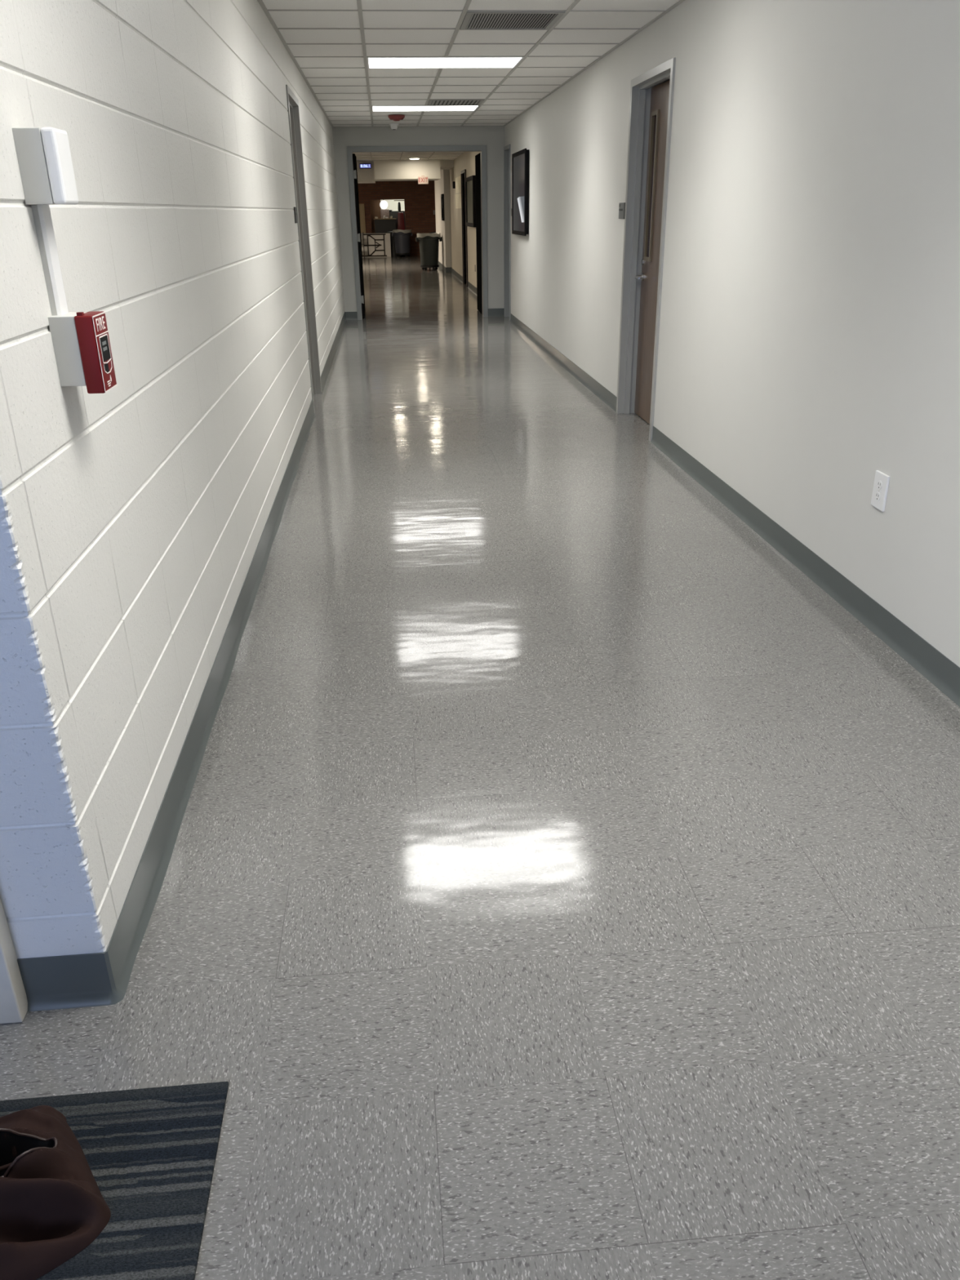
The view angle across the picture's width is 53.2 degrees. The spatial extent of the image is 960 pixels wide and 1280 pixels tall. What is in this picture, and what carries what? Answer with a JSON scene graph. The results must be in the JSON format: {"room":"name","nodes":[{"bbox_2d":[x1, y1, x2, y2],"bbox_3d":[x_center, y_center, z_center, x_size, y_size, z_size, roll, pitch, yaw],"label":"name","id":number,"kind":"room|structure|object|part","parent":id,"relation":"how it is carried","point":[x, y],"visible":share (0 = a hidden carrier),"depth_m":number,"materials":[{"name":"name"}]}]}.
{"room":"school corridor","nodes":[
{"label":"school corridor","id":0,"kind":"room"},
{"bbox_2d":[0,0,344,959],"bbox_3d":[-2.036,-3.015,7.242,1.400,2.444,13.005,-3,24,-5],"label":"wall","id":1,"kind":"structure","parent":0,"point":[134,515],"depth_m":2.21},
{"bbox_2d":[0,897,27,1023],"bbox_3d":[-0.921,-0.388,1.355,0.051,2.444,0.045,-3,24,-5],"label":"trim","id":2,"kind":"structure","parent":1,"relation":"attached to","point":[13,997],"depth_m":1.81,"materials":[{"name":"white paint"}]},
{"bbox_2d":[11,127,78,204],"bbox_3d":[-0.741,-0.808,1.638,0.068,0.116,0.080,-3,24,-5],"label":"fire alarm strobe","id":3,"kind":"object","parent":1,"relation":"attached to","point":[43,154],"visible":1,"depth_m":1.61,"materials":[{"name":"paint"}]},
{"bbox_2d":[31,204,68,315],"bbox_3d":[-0.765,-0.676,1.706,0.017,0.182,0.050,-3,24,-5],"label":"raceway","id":4,"kind":"object","parent":1,"relation":"attached to","point":[41,213],"visible":0.9,"depth_m":1.69,"materials":[{"name":"paint"}]},
{"bbox_2d":[48,311,117,393],"bbox_3d":[-0.732,-0.536,1.772,0.080,0.142,0.101,-3,24,-5],"label":"alarm pull station","id":5,"kind":"object","parent":1,"relation":"attached to","point":[81,340],"visible":0.99,"depth_m":1.73,"materials":[{"name":"paint"}]},
{"bbox_2d":[102,340,106,351],"bbox_3d":[-0.692,-0.542,1.765,0.001,0.016,0.026,-3,24,-5],"label":"print","id":6,"kind":"object","parent":5,"relation":"attached to","point":[104,342],"depth_m":1.76},
{"bbox_3d":[-0.693,-0.539,1.771,0.002,0.041,0.050,-3,24,-5],"label":"pull handle","id":7,"kind":"part","parent":5,"relation":"part of","materials":[{"name":"black plastic"}]},
{"bbox_2d":[17,311,346,1011],"bbox_3d":[-1.395,-1.983,7.761,0.182,0.119,13.020,-3,24,-5],"label":"baseboard","id":8,"kind":"structure","parent":1,"relation":"attached to","point":[96,979],"depth_m":2.23,"materials":[{"name":"rubber"}]},
{"bbox_2d":[293,207,297,222],"bbox_3d":[-1.277,-2.944,6.634,0.008,0.102,0.150,-3,24,-5],"label":"room sign","id":9,"kind":"object","parent":1,"relation":"attached to","point":[295,208],"visible":1,"depth_m":6.59,"materials":[{"name":"grey plastic"}]},
{"bbox_2d":[285,84,321,413],"bbox_3d":[-1.398,-2.914,7.301,0.149,2.195,0.960,-3,24,-5],"label":"door frame","id":10,"kind":"structure","parent":1,"relation":"in","point":[293,110],"depth_m":7.55,"materials":[{"name":"grey paint"}]},
{"bbox_2d":[380,199,404,211],"bbox_3d":[-3.141,-15.130,34.198,5.700,2.500,3.150,-3,24,-5],"label":"wall","id":11,"kind":"structure","parent":0,"point":[393,205],"depth_m":35.40,"materials":[{"name":"white paint"}]},
{"bbox_2d":[357,180,435,255],"bbox_3d":[-4.728,-14.492,32.461,9.200,2.800,0.230,-3,24,-5],"label":"wall","id":12,"kind":"structure","parent":0,"point":[419,199],"depth_m":32.40,"materials":[{"name":"brick"}]},
{"bbox_2d":[332,126,504,311],"bbox_3d":[-0.904,-5.777,13.359,2.503,2.444,0.150,-3,24,-5],"label":"wall","id":13,"kind":"structure","parent":0,"point":[493,137],"depth_m":13.03,"materials":[{"name":"paint"}]},
{"bbox_2d":[346,145,488,319],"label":"door frame","id":14,"kind":"structure","parent":13,"relation":"in","point":[480,158],"depth_m":13.36,"materials":[{"name":"paint"}]},
{"bbox_2d":[345,308,504,319],"bbox_3d":[-0.781,-4.686,13.770,2.303,0.112,0.015,-3,24,-5],"label":"baseboard","id":15,"kind":"structure","parent":13,"relation":"attached to","point":[491,312],"depth_m":13.84,"materials":[{"name":"rubber"}]},
{"bbox_2d":[434,168,451,267],"bbox_3d":[-0.910,-11.243,25.162,0.305,2.750,4.350,-3,24,-5],"label":"column","id":16,"kind":"structure","parent":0,"point":[442,186],"depth_m":23.61,"materials":[{"name":"paint"}]},
{"bbox_2d":[440,193,444,220],"bbox_3d":[-0.912,-10.589,23.436,0.041,0.590,0.580,-3,24,-5],"label":"framed picture","id":17,"kind":"object","parent":16,"relation":"attached to","point":[442,194],"visible":1,"depth_m":23.25,"materials":[{"name":"black plastic"}]},
{"bbox_2d":[449,151,479,288],"bbox_3d":[-0.116,-8.049,18.393,0.200,2.444,10.700,-3,24,-5],"label":"wall","id":18,"kind":"structure","parent":0,"point":[466,160],"depth_m":20.23,"materials":[{"name":"beige paint"}]},
{"bbox_2d":[359,163,371,168],"bbox_3d":[-2.541,-10.508,21.232,0.260,0.100,0.088,-3,24,-5],"label":"digital clock","id":19,"kind":"object","parent":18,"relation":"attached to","point":[362,166],"visible":1,"depth_m":21.19,"materials":[{"name":"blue plastic"}]},
{"bbox_2d":[356,160,453,183],"bbox_3d":[-3.684,-10.817,21.713,9.200,0.830,1.250,-3,24,-5],"label":"trim","id":20,"kind":"structure","parent":18,"relation":"attached to","point":[364,175],"depth_m":21.36,"materials":[{"name":"beige paint"}]},
{"bbox_2d":[356,151,462,160],"bbox_3d":[-3.999,-8.894,17.425,7.700,0.008,10.350,-3,24,-5],"label":"trim","id":21,"kind":"structure","parent":18,"relation":"attached to","point":[371,153],"depth_m":19.84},
{"bbox_2d":[452,181,455,188],"bbox_3d":[-0.581,-10.136,21.329,0.051,0.140,0.120,-3,24,-5],"label":"wall phone","id":22,"kind":"object","parent":18,"relation":"attached to","point":[453,182],"visible":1,"depth_m":21.28,"materials":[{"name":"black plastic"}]},
{"bbox_2d":[438,261,476,294],"bbox_3d":[-0.482,-7.869,20.829,0.160,0.130,15.050,-3,24,-5],"label":"baseboard","id":23,"kind":"structure","parent":18,"relation":"attached to","point":[450,269],"depth_m":22.10,"materials":[{"name":"rubber"}]},
{"bbox_2d":[455,193,461,208],"bbox_3d":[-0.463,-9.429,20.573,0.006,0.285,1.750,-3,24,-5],"label":"paper notice","id":24,"kind":"object","parent":18,"relation":"attached to","point":[458,197],"visible":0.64,"depth_m":20.54,"materials":[{"name":"beige paper"}]},
{"bbox_2d":[455,175,461,193],"bbox_3d":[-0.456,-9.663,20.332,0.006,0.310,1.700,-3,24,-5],"label":"paper notice","id":25,"kind":"object","parent":18,"relation":"attached to","point":[458,180],"visible":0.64,"depth_m":20.34,"materials":[{"name":"beige paper"}]},
{"bbox_2d":[460,168,467,287],"bbox_3d":[-0.242,-8.269,19.272,0.170,2.130,1.000,-3,24,-5],"label":"door","id":26,"kind":"structure","parent":18,"relation":"in","point":[464,171],"depth_m":19.47,"materials":[{"name":"black wood"}]},
{"bbox_2d":[465,175,475,226],"bbox_3d":[-0.171,-8.023,17.535,0.051,0.830,1.590,-3,24,-5],"label":"framed picture","id":27,"kind":"object","parent":18,"relation":"attached to","point":[470,187],"visible":0.93,"depth_m":17.38,"materials":[{"name":"black plastic"}]},
{"bbox_2d":[262,0,679,160],"bbox_3d":[-3.150,-8.642,16.387,9.200,0.450,42.600,-3,24,-5],"label":"ceiling","id":28,"kind":"structure","parent":0,"point":[584,20],"depth_m":6.74,"materials":[{"name":"tile"}]},
{"bbox_2d":[379,200,387,208],"bbox_3d":[-3.286,-15.148,32.552,0.270,0.915,0.270,-3,24,-5],"label":"globe lamp","id":29,"kind":"object","parent":28,"relation":"hanging from","point":[384,205],"visible":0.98,"depth_m":32.59,"materials":[{"name":"white glass"}]},
{"bbox_2d":[389,123,398,129],"bbox_3d":[-1.107,-6.609,12.334,0.124,0.068,0.124,-3,24,-5],"label":"smoke detector","id":30,"kind":"object","parent":28,"relation":"attached to","point":[393,126],"visible":1,"depth_m":12.30,"materials":[{"name":"white plastic"}]},
{"bbox_2d":[387,114,404,120],"bbox_3d":[-0.980,-6.126,11.242,0.196,0.059,0.196,-3,24,-5],"label":"fire alarm","id":31,"kind":"object","parent":28,"relation":"attached to","point":[395,117],"visible":1,"depth_m":11.18,"materials":[{"name":"red plastic"}]},
{"bbox_2d":[373,159,440,181],"bbox_3d":[-1.667,-10.680,21.788,1.455,0.382,1.400,-3,24,-5],"label":"trim","id":32,"kind":"structure","parent":28,"relation":"attached to","point":[384,170],"depth_m":21.16,"materials":[{"name":"beige paint"}]},
{"bbox_2d":[417,175,428,184],"bbox_3d":[-1.261,-10.197,21.219,0.225,0.170,0.102,-3,24,-5],"label":"exit sign","id":33,"kind":"object","parent":32,"relation":"attached to","point":[422,180],"visible":1,"depth_m":21.18,"materials":[{"name":"white plastic"}]},
{"bbox_2d":[371,106,478,111],"bbox_3d":[-0.609,-5.845,10.526,1.156,0.006,0.573,-3,24,-5],"label":"recessed light","id":34,"kind":"object","parent":28,"relation":"in","point":[375,108],"visible":0.93,"depth_m":10.54,"materials":[{"name":"white plastic"}]},
{"bbox_2d":[366,57,524,68],"bbox_3d":[-0.278,-4.400,7.296,1.156,0.006,0.573,-3,24,-5],"label":"recessed light","id":35,"kind":"object","parent":28,"relation":"in","point":[372,62],"visible":1,"depth_m":7.28,"materials":[{"name":"white plastic"}]},
{"bbox_2d":[426,99,484,106],"bbox_3d":[-0.259,-5.615,10.006,0.562,0.010,0.577,-3,24,-5],"label":"ceiling vent","id":36,"kind":"object","parent":28,"relation":"in","point":[432,102],"visible":1,"depth_m":10.01,"materials":[{"name":"metal"}]},
{"bbox_2d":[257,0,685,127],"bbox_3d":[-0.650,-3.397,5.070,3.553,0.008,16.900,-3,24,-5],"label":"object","id":37,"kind":"structure","parent":28,"relation":"attached to","point":[468,2],"depth_m":7.09,"materials":[{"name":"white"}]},
{"bbox_2d":[459,11,564,30],"bbox_3d":[0.180,-3.694,5.712,0.562,0.010,0.571,-3,24,-5],"label":"ceiling vent","id":38,"kind":"object","parent":28,"relation":"in","point":[473,20],"visible":1,"depth_m":5.70,"materials":[{"name":"metal"}]},
{"bbox_2d":[0,255,959,1279],"bbox_3d":[-3.114,-6.202,17.482,9.200,0.100,42.600,-3,24,-5],"label":"floor","id":39,"kind":"structure","parent":0,"point":[562,881],"depth_m":2.18,"materials":[{"name":"tile"}]},
{"bbox_2d":[0,1081,228,1279],"bbox_3d":[-1.019,1.033,1.164,1.252,0.009,1.066,-3,24,-5],"label":"mat","id":40,"kind":"object","parent":39,"relation":"on","point":[150,1153],"visible":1,"depth_m":1.54,"materials":[{"name":"carpet"}]},
{"bbox_2d":[0,1105,111,1279],"bbox_3d":[-0.802,0.820,1.434,0.395,0.150,0.329,-17,29,-31],"label":"bag","id":41,"kind":"object","parent":40,"relation":"on","point":[53,1206],"visible":1,"depth_m":1.43,"materials":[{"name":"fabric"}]},
{"bbox_2d":[359,204,365,233],"bbox_3d":[-4.269,-13.906,32.534,0.765,1.660,0.040,-3,24,-5],"label":"wooden board","id":42,"kind":"object","parent":39,"relation":"on","point":[362,211],"visible":0.21,"depth_m":32.39,"materials":[{"name":"brown wood"}]},
{"bbox_2d":[360,231,364,258],"bbox_3d":[-4.037,-12.950,31.450,0.462,0.812,0.566,-3,24,-5],"label":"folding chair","id":43,"kind":"object","parent":39,"relation":"on","point":[362,233],"visible":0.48,"depth_m":31.50,"materials":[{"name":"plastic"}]},
{"bbox_3d":[-4.060,-13.278,31.530,0.420,0.230,0.025,-3,24,-5],"label":"backrest","id":44,"kind":"part","parent":43,"relation":"part of","materials":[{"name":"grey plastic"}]},
{"bbox_2d":[369,200,381,233],"bbox_3d":[-3.715,-14.434,33.460,0.570,1.850,0.550,-3,24,-5],"label":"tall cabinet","id":45,"kind":"object","parent":39,"relation":"on","point":[375,208],"visible":0.14,"depth_m":33.02,"materials":[{"name":"brown wood"}]},
{"bbox_2d":[361,232,391,257],"bbox_3d":[-3.941,-13.294,32.265,1.855,0.755,0.072,-3,24,-5],"label":"folding table","id":46,"kind":"object","parent":39,"relation":"on","point":[378,244],"visible":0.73,"depth_m":32.30,"materials":[{"name":"laminate"}]},
{"bbox_3d":[-3.777,-13.306,32.261,0.040,0.692,0.035,-3,24,-5],"label":"cross rail","id":47,"kind":"part","parent":46,"relation":"part of","materials":[{"name":"brown metal"}]},
{"bbox_3d":[-3.641,-13.299,32.278,0.246,0.654,0.044,-3,24,-5],"label":"leg","id":48,"kind":"part","parent":46,"relation":"part of","materials":[{"name":"brown metal"}]},
{"bbox_3d":[-3.648,-13.612,32.137,0.965,0.035,0.040,-3,24,-5],"label":"rail","id":49,"kind":"part","parent":46,"relation":"part of","materials":[{"name":"brown metal"}]},
{"bbox_3d":[-3.639,-13.002,32.411,0.965,0.035,0.040,-3,24,-5],"label":"rail","id":50,"kind":"part","parent":46,"relation":"part of","materials":[{"name":"brown metal"}]},
{"bbox_3d":[-3.230,-13.333,32.305,0.040,0.692,0.035,-3,24,-5],"label":"cross rail","id":51,"kind":"part","parent":46,"relation":"part of","materials":[{"name":"brown metal"}]},
{"bbox_2d":[373,217,395,233],"bbox_3d":[-3.266,-13.955,33.181,0.770,1.192,0.410,-3,24,-5],"label":"countertop","id":52,"kind":"structure","parent":39,"relation":"on","point":[381,225],"depth_m":32.89,"materials":[{"name":"black plastic"}]},
{"bbox_2d":[380,209,389,218],"bbox_3d":[-3.276,-14.691,33.021,0.290,0.283,0.020,-3,24,-5],"label":"poster board","id":53,"kind":"object","parent":52,"relation":"on","point":[383,212],"visible":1,"depth_m":33.00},
{"bbox_2d":[373,217,395,219],"bbox_3d":[-3.274,-14.486,32.943,0.770,0.027,0.410,-3,24,-5],"label":"countertop","id":54,"kind":"structure","parent":52,"relation":"on","point":[392,218],"depth_m":32.76,"materials":[{"name":"brown wood"}]},
{"bbox_2d":[386,231,400,257],"bbox_3d":[-2.924,-13.503,32.643,0.470,0.800,0.470,-3,24,-5],"label":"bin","id":55,"kind":"object","parent":39,"relation":"on","point":[392,238],"visible":0.44,"depth_m":32.47,"materials":[{"name":"black plastic"}]},
{"bbox_2d":[389,210,405,255],"bbox_3d":[-2.506,-14.361,33.782,1.380,1.420,0.650,-3,24,-5],"label":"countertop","id":56,"kind":"structure","parent":39,"relation":"on","point":[394,214],"depth_m":33.22,"materials":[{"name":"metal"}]},
{"bbox_2d":[397,202,400,211],"bbox_3d":[-2.809,-15.095,33.340,0.104,0.290,0.104,-3,24,-5],"label":"urn","id":57,"kind":"object","parent":56,"relation":"on","point":[399,204],"visible":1,"depth_m":33.32,"materials":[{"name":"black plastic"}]},
{"bbox_2d":[397,212,405,255],"bbox_3d":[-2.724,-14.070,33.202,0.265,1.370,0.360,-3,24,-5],"label":"chair","id":58,"kind":"object","parent":39,"relation":"on","point":[401,225],"visible":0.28,"depth_m":32.87,"materials":[{"name":"plastic"}]},
{"bbox_3d":[-2.714,-14.333,32.909,0.265,0.650,0.040,-3,24,-5],"label":"backrest","id":59,"kind":"part","parent":58,"relation":"part of","materials":[{"name":"red plastic"}]},
{"bbox_2d":[391,229,412,257],"bbox_3d":[-2.606,-13.348,32.217,0.639,0.856,0.639,21,32,39],"label":"trash can","id":60,"kind":"object","parent":39,"relation":"on","point":[402,237],"visible":1,"depth_m":32.02,"materials":[{"name":"black plastic"}]},
{"bbox_2d":[415,232,441,271],"bbox_3d":[-1.311,-10.038,24.753,0.609,0.896,0.609,21,32,39],"label":"trash can","id":61,"kind":"object","parent":39,"relation":"on","point":[428,243],"visible":1,"depth_m":24.57,"materials":[{"name":"grey plastic"}]},
{"bbox_2d":[504,0,959,667],"bbox_3d":[1.237,-2.369,5.696,0.200,2.444,17.250,-3,24,-5],"label":"wall","id":62,"kind":"structure","parent":0,"point":[809,345],"depth_m":3.98,"materials":[{"name":"paint"}]},
{"bbox_2d":[503,144,511,320],"bbox_3d":[0.444,-5.559,13.144,0.156,2.185,0.650,-3,24,-5],"label":"door","id":63,"kind":"structure","parent":62,"relation":"in","point":[507,149],"depth_m":13.24,"materials":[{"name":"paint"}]},
{"bbox_2d":[511,148,528,235],"bbox_3d":[0.487,-5.400,11.586,0.050,0.914,1.220,-3,24,-5],"label":"wall screen","id":64,"kind":"object","parent":62,"relation":"attached to","point":[520,159],"visible":1,"depth_m":11.42,"materials":[{"name":"black plastic"}]},
{"bbox_2d":[618,202,625,218],"bbox_3d":[1.011,-3.050,6.804,0.008,0.105,0.190,-3,24,-5],"label":"room sign","id":65,"kind":"object","parent":62,"relation":"attached to","point":[621,205],"visible":0.99,"depth_m":6.80,"materials":[{"name":"grey plastic"}]},
{"bbox_2d":[616,57,675,441],"bbox_3d":[1.148,-2.518,6.347,0.170,2.185,1.020,-3,24,-5],"label":"door","id":66,"kind":"structure","parent":62,"relation":"in","point":[651,92],"depth_m":6.56,"materials":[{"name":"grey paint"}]},
{"bbox_3d":[1.127,-2.563,6.759,0.055,0.052,0.052,-3,24,-5],"label":"handle","id":67,"kind":"part","parent":66,"relation":"part of","materials":[{"name":"metal"}]},
{"bbox_3d":[1.153,-3.037,6.434,0.016,0.914,0.164,-3,24,-5],"label":"lite frame","id":68,"kind":"part","parent":66,"relation":"part of","materials":[{"name":"grey metal"}]},
{"bbox_3d":[1.178,-3.038,6.436,0.008,0.890,0.140,-3,24,-5],"label":"vision glass","id":69,"kind":"part","parent":66,"relation":"part of","materials":[{"name":"grey glass"}]},
{"bbox_2d":[509,313,959,706],"bbox_3d":[1.183,-1.131,5.799,0.015,0.104,16.440,-3,24,-5],"label":"baseboard","id":70,"kind":"structure","parent":62,"relation":"attached to","point":[935,667],"depth_m":3.97,"materials":[{"name":"rubber"}]},
{"bbox_2d":[871,470,889,511],"bbox_3d":[1.410,-0.526,3.376,0.012,0.127,0.090,-3,24,-5],"label":"wall outlet","id":71,"kind":"object","parent":62,"relation":"attached to","point":[881,484],"visible":1,"depth_m":3.37,"materials":[{"name":"white plastic"}]},
{"bbox_2d":[875,492,879,501],"bbox_3d":[1.405,-0.507,3.384,0.002,0.033,0.033,-3,24,-5],"label":"receptacle","id":72,"kind":"object","parent":71,"relation":"attached to","point":[877,494],"depth_m":3.38,"materials":[{"name":"white plastic"}]},
{"bbox_2d":[876,480,882,489],"bbox_3d":[1.405,-0.544,3.367,0.002,0.033,0.033,-3,24,-5],"label":"receptacle","id":73,"kind":"object","parent":71,"relation":"attached to","point":[879,483],"depth_m":3.36,"materials":[{"name":"white plastic"}]}
]}

